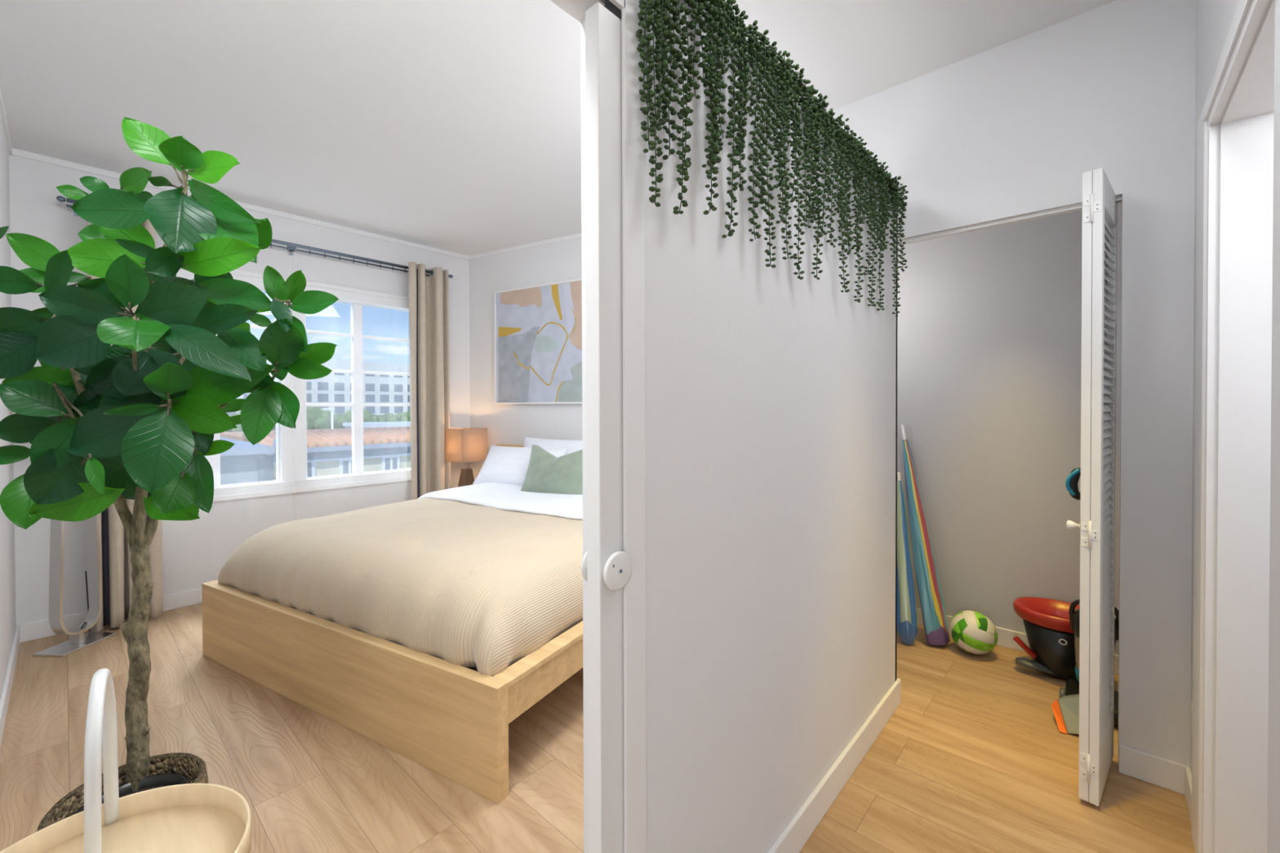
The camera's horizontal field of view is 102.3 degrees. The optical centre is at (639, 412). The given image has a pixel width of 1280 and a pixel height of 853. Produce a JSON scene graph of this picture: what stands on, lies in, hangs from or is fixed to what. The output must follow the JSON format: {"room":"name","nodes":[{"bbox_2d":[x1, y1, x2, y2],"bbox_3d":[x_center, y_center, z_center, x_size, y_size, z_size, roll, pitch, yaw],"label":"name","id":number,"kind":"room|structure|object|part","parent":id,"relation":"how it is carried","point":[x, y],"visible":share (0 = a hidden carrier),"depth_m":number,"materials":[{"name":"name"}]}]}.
{"room":"bedroom","nodes":[
{"label":"bedroom","id":0,"kind":"room"},
{"bbox_2d":[0,114,16,697],"bbox_3d":[-2.201,-0.075,1.617,3.870,2.730,0.150,0,1,42],"label":"wall","id":1,"kind":"structure","parent":0,"point":[7,558],"depth_m":2.48,"materials":[{"name":"white paint"}]},
{"bbox_2d":[0,625,20,748],"bbox_3d":[-2.078,1.239,1.634,3.684,0.100,0.014,0,1,42],"label":"baseboard","id":2,"kind":"structure","parent":1,"relation":"attached to","point":[8,680],"depth_m":2.33,"materials":[{"name":"white paint"}]},
{"bbox_2d":[8,154,470,625],"bbox_3d":[-2.545,-0.099,3.998,0.180,2.730,3.238,0,1,42],"label":"wall","id":3,"kind":"structure","parent":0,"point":[195,552],"depth_m":3.55,"materials":[{"name":"white paint"}]},
{"bbox_2d":[18,587,202,642],"bbox_3d":[-2.530,1.218,3.880,0.014,0.100,2.758,0,1,42],"label":"baseboard","id":4,"kind":"structure","parent":3,"relation":"attached to","point":[38,629],"depth_m":3.01,"materials":[{"name":"white paint"}]},
{"bbox_2d":[56,195,453,278],"bbox_3d":[-2.511,-1.195,3.798,0.125,0.070,2.366,0,1,42],"label":"curtain rod","id":5,"kind":"object","parent":3,"relation":"attached to","point":[60,198],"visible":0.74,"depth_m":3.90,"materials":[{"name":"silver metal"}]},
{"bbox_2d":[86,218,163,631],"bbox_3d":[-3.077,0.010,3.085,0.152,2.495,0.306,0,1,42],"label":"curtain","id":6,"kind":"object","parent":5,"relation":"hanging from","point":[114,549],"visible":0.14,"depth_m":3.02,"materials":[{"name":"fabric"}]},
{"bbox_2d":[293,246,405,272],"bbox_3d":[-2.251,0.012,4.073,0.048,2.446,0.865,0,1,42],"label":"curtain rings","id":7,"kind":"object","parent":5,"relation":"hanging from","point":[293,246],"visible":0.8,"depth_m":4.06,"materials":[{"name":"black plastic"}]},
{"bbox_2d":[408,262,450,499],"bbox_3d":[-1.834,-0.008,4.480,0.154,2.495,0.368,0,1,42],"label":"curtain","id":8,"kind":"object","parent":5,"relation":"hanging from","point":[428,297],"visible":0.76,"depth_m":4.48,"materials":[{"name":"fabric"}]},
{"bbox_2d":[0,88,581,260],"bbox_3d":[-0.939,-1.439,2.887,3.684,0.035,3.451,0,1,42],"label":"trim","id":9,"kind":"structure","parent":3,"relation":"attached to","point":[15,152],"depth_m":3.78,"materials":[{"name":"white paint"}]},
{"bbox_2d":[176,268,411,502],"bbox_3d":[-2.574,-0.195,3.894,0.155,1.585,2.150,0,1,42],"label":"window","id":10,"kind":"structure","parent":3,"relation":"attached to","point":[291,442],"depth_m":3.97,"materials":[{"name":"white paint"}]},
{"bbox_3d":[-2.952,-0.183,3.529,0.060,1.410,0.802,0,1,42],"label":"sash","id":11,"kind":"part","parent":10,"relation":"part of","materials":[{"name":"white paint"}]},
{"bbox_3d":[-2.280,-0.192,4.279,0.060,1.410,0.885,0,1,42],"label":"sash","id":12,"kind":"part","parent":10,"relation":"part of","materials":[{"name":"white paint"}]},
{"bbox_2d":[469,237,582,480],"bbox_3d":[-0.176,-0.107,4.176,3.340,2.730,0.150,0,1,29],"label":"wall","id":13,"kind":"structure","parent":0,"point":[505,424],"depth_m":4.66,"materials":[{"name":"white paint"}]},
{"bbox_2d":[493,278,582,404],"bbox_3d":[-0.705,-0.579,4.359,1.402,1.025,0.039,0,1,29],"label":"painting","id":14,"kind":"object","parent":13,"relation":"attached to","point":[538,328],"visible":0.68,"depth_m":4.44,"materials":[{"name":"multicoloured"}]},
{"bbox_2d":[0,0,1115,255],"bbox_3d":[-0.226,-1.500,-0.488,9.700,0.150,9.000,0,1,42],"label":"ceiling","id":15,"kind":"structure","parent":0,"point":[453,126],"depth_m":2.28,"materials":[{"name":"white paint"}]},
{"bbox_2d":[0,603,1195,852],"bbox_3d":[-0.218,1.365,-0.459,9.700,0.120,9.000,0,1,42],"label":"floor","id":16,"kind":"structure","parent":0,"point":[973,756],"depth_m":1.85,"materials":[{"name":"brown wood"}]},
{"bbox_2d":[32,514,117,657],"bbox_3d":[-3.104,0.550,2.847,0.279,1.460,0.309,0,1,3],"label":"fan","id":17,"kind":"object","parent":16,"relation":"on","point":[77,641],"visible":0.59,"depth_m":2.81,"materials":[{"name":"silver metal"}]},
{"bbox_3d":[-3.094,1.274,2.834,0.170,0.012,0.270,0,1,3],"label":"plate","id":18,"kind":"part","parent":17,"relation":"part of","materials":[{"name":"silver metal"}]},
{"bbox_3d":[-3.095,1.236,2.834,0.060,0.063,0.024,0,1,3],"label":"stem","id":19,"kind":"part","parent":17,"relation":"part of","materials":[{"name":"silver metal"}]},
{"bbox_3d":[-3.156,1.096,2.938,0.024,0.335,0.213,-1,1,-41],"label":"power cord","id":20,"kind":"part","parent":17,"relation":"part of","materials":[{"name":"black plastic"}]},
{"bbox_2d":[36,752,208,831],"bbox_3d":[-1.357,1.147,1.371,0.326,0.285,0.326,0,1,42],"label":"basket","id":21,"kind":"object","parent":16,"relation":"on","point":[165,770],"depth_m":1.47,"materials":[{"name":"brown wicker"}]},
{"bbox_2d":[0,668,250,852],"bbox_3d":[-1.001,0.907,0.936,0.476,0.774,0.470,0,1,42],"label":"tray table","id":22,"kind":"object","parent":16,"relation":"on","point":[185,818],"visible":1,"depth_m":1.08,"materials":[{"name":"brown wood"}]},
{"bbox_3d":[-1.084,0.703,1.039,0.023,0.368,0.217,-1,1,-38],"label":"handle","id":23,"kind":"part","parent":22,"relation":"part of","materials":[{"name":"white metal"}]},
{"bbox_2d":[0,783,250,852],"bbox_3d":[-0.999,0.870,0.934,0.470,0.057,0.470,0,1,42],"label":"tray","id":24,"kind":"object","parent":22,"relation":"on","point":[185,818],"depth_m":1.10,"materials":[{"name":"brown wood"}]},
{"bbox_2d":[0,116,338,831],"bbox_3d":[-1.377,0.232,1.426,1.050,2.114,0.439,0,1,17],"label":"fig tree","id":25,"kind":"object","parent":16,"relation":"on","point":[104,424],"visible":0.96,"depth_m":1.37,"materials":[{"name":"green plant"}]},
{"bbox_3d":[-1.357,1.067,1.370,0.244,0.045,0.244,0,1,42],"label":"pot","id":26,"kind":"part","parent":25,"relation":"part of","materials":[{"name":"black plastic"}]},
{"bbox_2d":[201,444,582,804],"bbox_3d":[-0.856,0.783,3.140,2.100,0.975,2.165,0,1,29],"label":"frame","id":27,"kind":"object","parent":16,"relation":"on","point":[452,721],"visible":0.4,"depth_m":1.99,"materials":[{"name":"brown wood"}]},
{"bbox_3d":[-1.370,1.091,2.219,2.100,0.380,0.050,0,1,29],"label":"footboard","id":28,"kind":"part","parent":27,"relation":"part of","materials":[{"name":"brown wood"}]},
{"bbox_3d":[-0.340,0.772,4.066,2.100,0.975,0.045,0,1,29],"label":"headboard","id":29,"kind":"part","parent":27,"relation":"part of","materials":[{"name":"brown wood"}]},
{"bbox_2d":[469,621,581,670],"bbox_3d":[-0.837,0.858,3.174,1.780,0.255,1.920,0,1,29],"label":"mattress","id":30,"kind":"object","parent":27,"relation":"on","point":[473,668],"visible":0.02,"depth_m":1.99,"materials":[{"name":"white fabric"}]},
{"bbox_2d":[217,497,582,676],"bbox_3d":[-0.875,0.746,3.116,1.990,0.310,2.035,0,1,29],"label":"duvet","id":31,"kind":"object","parent":30,"relation":"on","point":[483,588],"visible":0.66,"depth_m":2.21,"materials":[{"name":"fabric"}]},
{"bbox_2d":[417,482,582,519],"bbox_3d":[-0.603,0.725,3.604,1.984,0.336,0.995,0,1,29],"label":"sheet","id":32,"kind":"object","parent":31,"relation":"on","point":[508,497],"visible":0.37,"depth_m":3.38,"materials":[{"name":"white fabric"}]},
{"bbox_2d":[472,445,567,485],"bbox_3d":[-0.960,0.434,4.093,0.778,0.300,0.260,0,1,25],"label":"pillow","id":33,"kind":"object","parent":32,"relation":"on","point":[502,464],"visible":0.57,"depth_m":4.04,"materials":[{"name":"white fabric"}]},
{"bbox_2d":[520,444,582,494],"bbox_3d":[-0.595,0.416,3.645,0.516,0.345,0.205,0,1,22],"label":"cushion","id":34,"kind":"object","parent":32,"relation":"on","point":[546,473],"visible":0.82,"depth_m":3.58,"materials":[{"name":"green fabric"}]},
{"bbox_2d":[523,437,582,455],"bbox_3d":[-0.696,0.397,4.145,0.736,0.363,0.212,0,1,29],"label":"pillow","id":35,"kind":"object","parent":32,"relation":"on","point":[572,446],"visible":0.2,"depth_m":4.13,"materials":[{"name":"white fabric"}]},
{"bbox_3d":[0.030,0.972,2.651,0.075,0.153,2.070,0,1,29],"label":"rail","id":36,"kind":"part","parent":27,"relation":"part of","materials":[{"name":"brown wood"}]},
{"bbox_2d":[897,472,917,645],"bbox_3d":[1.494,0.809,2.916,0.124,0.918,0.352,0,1,19],"label":"beach umbrella","id":37,"kind":"object","parent":16,"relation":"on","point":[907,618],"visible":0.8,"depth_m":2.86,"materials":[{"name":"blue fabric"}]},
{"bbox_2d":[901,424,950,645],"bbox_3d":[1.587,0.670,2.922,0.151,1.197,0.398,0,1,-16],"label":"beach umbrella","id":38,"kind":"object","parent":16,"relation":"on","point":[931,601],"visible":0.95,"depth_m":2.86,"materials":[{"name":"multicoloured fabric"}]},
{"bbox_2d":[949,610,997,654],"bbox_3d":[1.756,1.160,2.718,0.214,0.214,0.214,0,1,42],"label":"volleyball","id":39,"kind":"object","parent":16,"relation":"on","point":[974,633],"visible":1,"depth_m":2.65,"materials":[{"name":"white leather"}]},
{"bbox_2d":[1013,596,1079,680],"bbox_3d":[2.023,1.106,2.491,0.362,0.313,0.286,0,1,42],"label":"bucket","id":40,"kind":"object","parent":16,"relation":"on","point":[1051,638],"visible":0.77,"depth_m":2.46,"materials":[{"name":"black plastic"}]},
{"bbox_3d":[1.882,1.149,2.523,0.095,0.092,0.042,0,1,34],"label":"pedal lever","id":41,"kind":"part","parent":40,"relation":"part of","materials":[{"name":"red plastic"}]},
{"bbox_2d":[1051,693,1079,734],"bbox_3d":[1.776,1.152,2.080,0.171,0.245,0.174,0,1,28],"label":"dustpan","id":42,"kind":"object","parent":16,"relation":"on","point":[1068,705],"visible":0.44,"depth_m":2.09,"materials":[{"name":"grey plastic"}]},
{"bbox_2d":[1059,467,1119,725],"bbox_3d":[1.963,0.758,2.223,0.225,1.009,0.317,0,1,42],"label":"vacuum cleaner","id":43,"kind":"object","parent":16,"relation":"on","point":[1072,687],"visible":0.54,"depth_m":2.26,"materials":[{"name":"black plastic"}]},
{"bbox_3d":[1.966,0.317,2.341,0.055,0.126,0.034,0,1,42],"label":"grip trim","id":44,"kind":"part","parent":43,"relation":"part of","materials":[{"name":"blue plastic"}]},
{"bbox_3d":[1.963,0.887,2.227,0.171,0.156,0.032,0,1,42],"label":"carry handle","id":45,"kind":"part","parent":43,"relation":"part of","materials":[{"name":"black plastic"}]},
{"bbox_3d":[1.965,0.919,2.230,0.144,0.122,0.150,0,1,42],"label":"bin lid","id":46,"kind":"part","parent":43,"relation":"part of","materials":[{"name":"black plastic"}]},
{"bbox_3d":[-1.537,0.987,4.640,0.260,0.540,0.341,0,1,29],"label":"nightstand","id":47,"kind":"object","parent":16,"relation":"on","visible":0},
{"bbox_2d":[444,426,487,487],"bbox_3d":[-1.545,0.430,4.592,0.258,0.575,0.258,0,1,36],"label":"table lamp","id":48,"kind":"object","parent":47,"relation":"on","point":[462,445],"visible":0.91,"depth_m":4.52,"materials":[{"name":"beige fabric"}]},
{"bbox_3d":[-1.545,0.288,4.591,0.258,0.290,0.258,0,1,36],"label":"lamp shade","id":49,"kind":"part","parent":48,"relation":"part of","materials":[{"name":"beige fabric"}]},
{"bbox_2d":[580,0,897,852],"bbox_3d":[0.502,0.179,1.647,0.120,2.205,1.720,0,1,42],"label":"wall partition","id":50,"kind":"structure","parent":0,"point":[771,393],"depth_m":1.32,"materials":[{"name":"white paint"}]},
{"bbox_2d":[550,0,622,22],"bbox_3d":[-0.378,-0.841,0.658,0.120,0.199,0.908,0,1,42],"label":"trim","id":51,"kind":"structure","parent":50,"relation":"attached to","point":[577,9],"depth_m":0.99,"materials":[{"name":"white paint"}]},
{"bbox_2d":[581,1,631,852],"bbox_3d":[0.202,0.271,1.257,0.073,2.008,0.864,0,1,42],"label":"door","id":52,"kind":"structure","parent":50,"relation":"in","point":[606,569],"depth_m":0.94,"materials":[{"name":"white paint"}]},
{"bbox_3d":[-0.082,0.289,0.979,0.017,0.071,0.071,0,1,42],"label":"disc pull","id":53,"kind":"part","parent":52,"relation":"part of","materials":[{"name":"white plastic"}]},
{"bbox_3d":[-0.043,0.290,0.944,0.017,0.071,0.071,0,1,42],"label":"disc pull","id":54,"kind":"part","parent":52,"relation":"part of","materials":[{"name":"white plastic"}]},
{"bbox_2d":[613,0,625,8],"bbox_3d":[-0.344,-0.778,0.602,0.004,0.074,0.948,0,1,42],"label":"trim","id":55,"kind":"structure","parent":50,"relation":"attached to","point":[620,2],"depth_m":0.94,"materials":[{"name":"white paint"}]},
{"bbox_2d":[621,0,646,852],"bbox_3d":[-0.010,0.188,0.984,0.007,2.205,0.057,0,1,42],"label":"trim","id":56,"kind":"structure","parent":50,"relation":"attached to","point":[633,142],"depth_m":0.98,"materials":[{"name":"white paint"}]},
{"bbox_2d":[635,0,704,214],"bbox_3d":[0.045,-0.670,1.026,0.103,0.557,0.192,0,1,42],"label":"vine","id":57,"kind":"object","parent":50,"relation":"hanging from","point":[662,13],"visible":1,"depth_m":1.01,"materials":[{"name":"green plant"}]},
{"bbox_2d":[689,0,743,238],"bbox_3d":[0.161,-0.675,1.157,0.101,0.548,0.179,0,1,42],"label":"vine","id":58,"kind":"object","parent":50,"relation":"hanging from","point":[720,11],"visible":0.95,"depth_m":1.14,"materials":[{"name":"green plant"}]},
{"bbox_3d":[0.154,-0.896,1.158,0.086,0.107,0.176,0,1,42],"label":"crown","id":59,"kind":"part","parent":58,"relation":"part of","materials":[{"name":"green plant"}]},
{"bbox_2d":[727,9,777,267],"bbox_3d":[0.271,-0.660,1.280,0.099,0.584,0.180,0,1,42],"label":"vine","id":60,"kind":"object","parent":50,"relation":"hanging from","point":[752,45],"visible":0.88,"depth_m":1.26,"materials":[{"name":"green plant"}]},
{"bbox_3d":[0.265,-0.898,1.282,0.084,0.109,0.180,0,1,42],"label":"crown","id":61,"kind":"part","parent":60,"relation":"part of","materials":[{"name":"green plant"}]},
{"bbox_2d":[767,50,804,279],"bbox_3d":[0.384,-0.664,1.406,0.102,0.579,0.194,0,1,42],"label":"vine","id":62,"kind":"object","parent":50,"relation":"hanging from","point":[785,80],"visible":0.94,"depth_m":1.38,"materials":[{"name":"green plant"}]},
{"bbox_3d":[0.375,-0.900,1.406,0.085,0.107,0.177,0,1,42],"label":"crown","id":63,"kind":"part","parent":62,"relation":"part of","materials":[{"name":"green plant"}]},
{"bbox_2d":[792,79,829,279],"bbox_3d":[0.493,-0.676,1.530,0.101,0.556,0.182,0,1,42],"label":"vine","id":64,"kind":"object","parent":50,"relation":"hanging from","point":[811,105],"visible":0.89,"depth_m":1.52,"materials":[{"name":"green plant"}]},
{"bbox_3d":[0.488,-0.902,1.532,0.087,0.105,0.181,0,1,42],"label":"crown","id":65,"kind":"part","parent":64,"relation":"part of","materials":[{"name":"green plant"}]},
{"bbox_2d":[816,107,849,292],"bbox_3d":[0.603,-0.671,1.652,0.107,0.568,0.216,0,1,42],"label":"vine","id":66,"kind":"object","parent":50,"relation":"hanging from","point":[831,125],"visible":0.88,"depth_m":1.63,"materials":[{"name":"green plant"}]},
{"bbox_3d":[0.599,-0.902,1.657,0.087,0.106,0.181,0,1,42],"label":"crown","id":67,"kind":"part","parent":66,"relation":"part of","materials":[{"name":"green plant"}]},
{"bbox_2d":[767,678,900,852],"bbox_3d":[0.540,1.229,1.679,0.124,0.105,1.669,0,1,42],"label":"baseboard","id":68,"kind":"structure","parent":50,"relation":"attached to","point":[799,829],"depth_m":1.71,"materials":[{"name":"white paint"}]},
{"bbox_2d":[840,129,869,302],"bbox_3d":[0.722,-0.669,1.786,0.099,0.575,0.192,0,1,42],"label":"vine","id":69,"kind":"object","parent":50,"relation":"hanging from","point":[856,152],"visible":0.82,"depth_m":1.76,"materials":[{"name":"green plant"}]},
{"bbox_3d":[0.713,-0.903,1.783,0.085,0.108,0.180,0,1,42],"label":"crown","id":70,"kind":"part","parent":69,"relation":"part of","materials":[{"name":"green plant"}]},
{"bbox_2d":[857,146,881,306],"bbox_3d":[0.828,-0.675,1.908,0.096,0.568,0.183,0,1,42],"label":"vine","id":71,"kind":"object","parent":50,"relation":"hanging from","point":[871,168],"visible":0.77,"depth_m":1.89,"materials":[{"name":"green plant"}]},
{"bbox_3d":[0.825,-0.908,1.908,0.084,0.103,0.182,0,1,42],"label":"crown","id":72,"kind":"part","parent":71,"relation":"part of","materials":[{"name":"green plant"}]},
{"bbox_2d":[874,161,894,311],"bbox_3d":[0.931,-0.678,2.026,0.097,0.565,0.196,0,1,35],"label":"vine","id":73,"kind":"object","parent":50,"relation":"hanging from","point":[883,189],"visible":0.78,"depth_m":1.99,"materials":[{"name":"green plant"}]},
{"bbox_3d":[0.936,-0.907,2.032,0.085,0.107,0.180,0,1,42],"label":"crown","id":74,"kind":"part","parent":73,"relation":"part of","materials":[{"name":"green plant"}]},
{"bbox_2d":[887,176,908,316],"bbox_3d":[1.055,-0.675,2.153,0.101,0.574,0.181,0,1,42],"label":"vine","id":75,"kind":"object","parent":50,"relation":"hanging from","point":[895,195],"visible":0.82,"depth_m":2.09,"materials":[{"name":"green plant"}]},
{"bbox_3d":[1.049,-0.908,2.157,0.084,0.108,0.179,0,1,42],"label":"crown","id":76,"kind":"part","parent":75,"relation":"part of","materials":[{"name":"green plant"}]},
{"bbox_2d":[897,202,1121,655],"bbox_3d":[1.823,-0.095,2.448,2.150,2.730,0.919,0,1,42],"label":"wall","id":77,"kind":"structure","parent":0,"point":[989,320],"depth_m":2.80,"materials":[{"name":"grey paint"}]},
{"bbox_2d":[915,608,1118,675],"bbox_3d":[2.004,1.219,2.756,1.920,0.095,0.013,0,1,42],"label":"baseboard","id":78,"kind":"structure","parent":77,"relation":"attached to","point":[1005,637],"depth_m":2.77,"materials":[{"name":"white paint"}]},
{"bbox_2d":[832,0,1195,767],"bbox_3d":[1.336,-0.091,2.207,1.644,2.730,0.090,0,1,42],"label":"wall","id":79,"kind":"structure","parent":0,"point":[1013,128],"depth_m":1.81,"materials":[{"name":"white paint"}]},
{"bbox_2d":[897,195,1122,245],"bbox_3d":[1.428,-0.763,2.106,0.790,0.014,0.035,0,1,42],"label":"trim","id":80,"kind":"structure","parent":79,"relation":"attached to","point":[1118,199],"depth_m":2.07,"materials":[{"name":"white paint"}]},
{"bbox_2d":[1066,167,1117,806],"bbox_3d":[1.582,0.252,1.771,0.368,2.052,0.101,-1,1,-35],"label":"door","id":81,"kind":"structure","parent":79,"relation":"in","point":[1096,526],"depth_m":1.67,"materials":[{"name":"white paint"}]},
{"bbox_3d":[1.434,0.374,1.705,0.029,0.029,0.038,-1,1,-42],"label":"knob","id":82,"kind":"part","parent":81,"relation":"part of","materials":[{"name":"white plastic"}]},
{"bbox_2d":[1118,744,1190,795],"bbox_3d":[1.763,1.228,1.772,0.174,0.098,0.012,0,1,42],"label":"baseboard","id":83,"kind":"structure","parent":79,"relation":"attached to","point":[1162,772],"depth_m":1.77,"materials":[{"name":"white paint"}]},
{"bbox_2d":[1190,0,1279,852],"bbox_3d":[1.343,-0.080,1.073,0.120,2.730,1.591,0,1,42],"label":"wall","id":84,"kind":"structure","parent":0,"point":[1214,18],"depth_m":0.91,"materials":[{"name":"white paint"}]},
{"bbox_2d":[1184,767,1191,823],"bbox_3d":[1.750,1.230,1.636,0.013,0.098,0.209,0,1,42],"label":"baseboard","id":85,"kind":"structure","parent":84,"relation":"attached to","point":[1188,775],"depth_m":1.66,"materials":[{"name":"white paint"}]},
{"bbox_2d":[1191,692,1192,725],"bbox_3d":[1.733,0.949,1.615,0.011,0.116,0.072,0,1,42],"label":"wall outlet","id":86,"kind":"object","parent":84,"relation":"attached to","point":[1192,692],"visible":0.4,"depth_m":1.61,"materials":[{"name":"white plastic"}]},
{"bbox_2d":[1193,386,1195,423],"bbox_3d":[1.731,-0.021,1.605,0.011,0.116,0.072,0,1,42],"label":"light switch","id":87,"kind":"object","parent":84,"relation":"attached to","point":[1194,387],"visible":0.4,"depth_m":1.62,"materials":[{"name":"white plastic"}]},
{"bbox_3d":[1.732,-0.021,1.603,0.007,0.116,0.072,0,1,42],"label":"plate","id":88,"kind":"part","parent":87,"relation":"part of","materials":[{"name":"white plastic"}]},
{"bbox_2d":[1191,0,1269,852],"bbox_3d":[1.383,0.214,1.222,0.016,2.140,0.878,0,1,42],"label":"trim","id":89,"kind":"structure","parent":84,"relation":"attached to","point":[1256,9],"depth_m":1.38,"materials":[{"name":"white paint"}]},
{"bbox_2d":[1213,0,1275,852],"bbox_3d":[1.369,0.265,1.101,0.116,2.040,0.598,0,1,42],"label":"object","id":90,"kind":"structure","parent":84,"relation":"attached to","point":[1246,124],"depth_m":1.32,"materials":[{"name":"white paint"}]},
{"label":"outside","id":91,"kind":"structure","parent":0,"visible":0},
{"bbox_3d":[-65.400,6.307,125.780,254.800,0.200,420.000,0,1,42],"label":"trim","id":92,"kind":"structure","parent":91,"visible":0},
{"bbox_2d":[204,436,275,485],"bbox_3d":[-14.860,3.986,15.289,8.500,6.400,5.875,0,1,42],"label":"house","id":93,"kind":"structure","parent":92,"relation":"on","point":[244,462],"depth_m":14.15,"materials":[{"name":"grey paint"}]},
{"bbox_2d":[225,411,275,431],"bbox_3d":[-25.552,3.406,34.336,2.772,7.233,3.678,0,1,42],"label":"street tree","id":94,"kind":"object","parent":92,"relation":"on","point":[239,428],"visible":0.05,"depth_m":33.41,"materials":[{"name":"green plant"}]},
{"bbox_2d":[219,426,410,480],"bbox_3d":[-11.942,3.872,22.281,8.515,6.470,8.827,0,1,42],"label":"building","id":95,"kind":"structure","parent":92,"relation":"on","point":[329,451],"depth_m":18.71,"materials":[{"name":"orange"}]},
{"bbox_3d":[-11.264,2.096,17.311,0.060,0.800,0.420,0,1,42],"label":"pane","id":96,"kind":"part","parent":95,"relation":"part of","materials":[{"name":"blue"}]},
{"bbox_3d":[-10.330,2.103,18.354,0.060,0.750,0.420,0,1,42],"label":"pane","id":97,"kind":"part","parent":95,"relation":"part of","materials":[{"name":"blue"}]},
{"bbox_3d":[-9.370,2.109,19.427,0.060,0.750,0.420,0,1,42],"label":"pane","id":98,"kind":"part","parent":95,"relation":"part of","materials":[{"name":"blue"}]},
{"bbox_2d":[226,360,409,431],"bbox_3d":[-37.322,0.539,61.735,14.030,12.477,29.760,0,1,42],"label":"office building","id":99,"kind":"structure","parent":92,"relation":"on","point":[333,388],"depth_m":58.37,"materials":[{"name":"white concrete"}]},
{"bbox_2d":[306,406,334,429],"bbox_3d":[-23.245,3.250,37.090,2.618,7.477,3.552,0,1,-9],"label":"street tree","id":100,"kind":"object","parent":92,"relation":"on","point":[317,418],"visible":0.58,"depth_m":36.23,"materials":[{"name":"green plant"}]},
{"bbox_2d":[322,408,334,428],"bbox_3d":[-18.374,3.402,30.472,0.200,7.280,0.600,0,1,42],"label":"light pole","id":101,"kind":"object","parent":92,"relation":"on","point":[331,410],"visible":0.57,"depth_m":30.54,"materials":[{"name":"white metal"}]},
{"bbox_2d":[333,408,379,428],"bbox_3d":[-21.618,3.338,38.901,2.944,7.255,3.536,0,1,42],"label":"street tree","id":102,"kind":"object","parent":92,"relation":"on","point":[339,419],"visible":0.41,"depth_m":37.61,"materials":[{"name":"green plant"}]},
{"bbox_2d":[342,421,410,428],"bbox_3d":[-14.887,3.829,31.371,4.200,6.390,4.400,0,1,42],"label":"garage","id":103,"kind":"structure","parent":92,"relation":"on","point":[394,424],"depth_m":29.73,"materials":[{"name":"white"}]},
{"bbox_2d":[377,410,409,422],"bbox_3d":[-19.471,3.415,41.404,2.967,7.039,3.624,0,1,42],"label":"street tree","id":104,"kind":"object","parent":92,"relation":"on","point":[405,416],"visible":0.26,"depth_m":40.53,"materials":[{"name":"green plant"}]}
]}

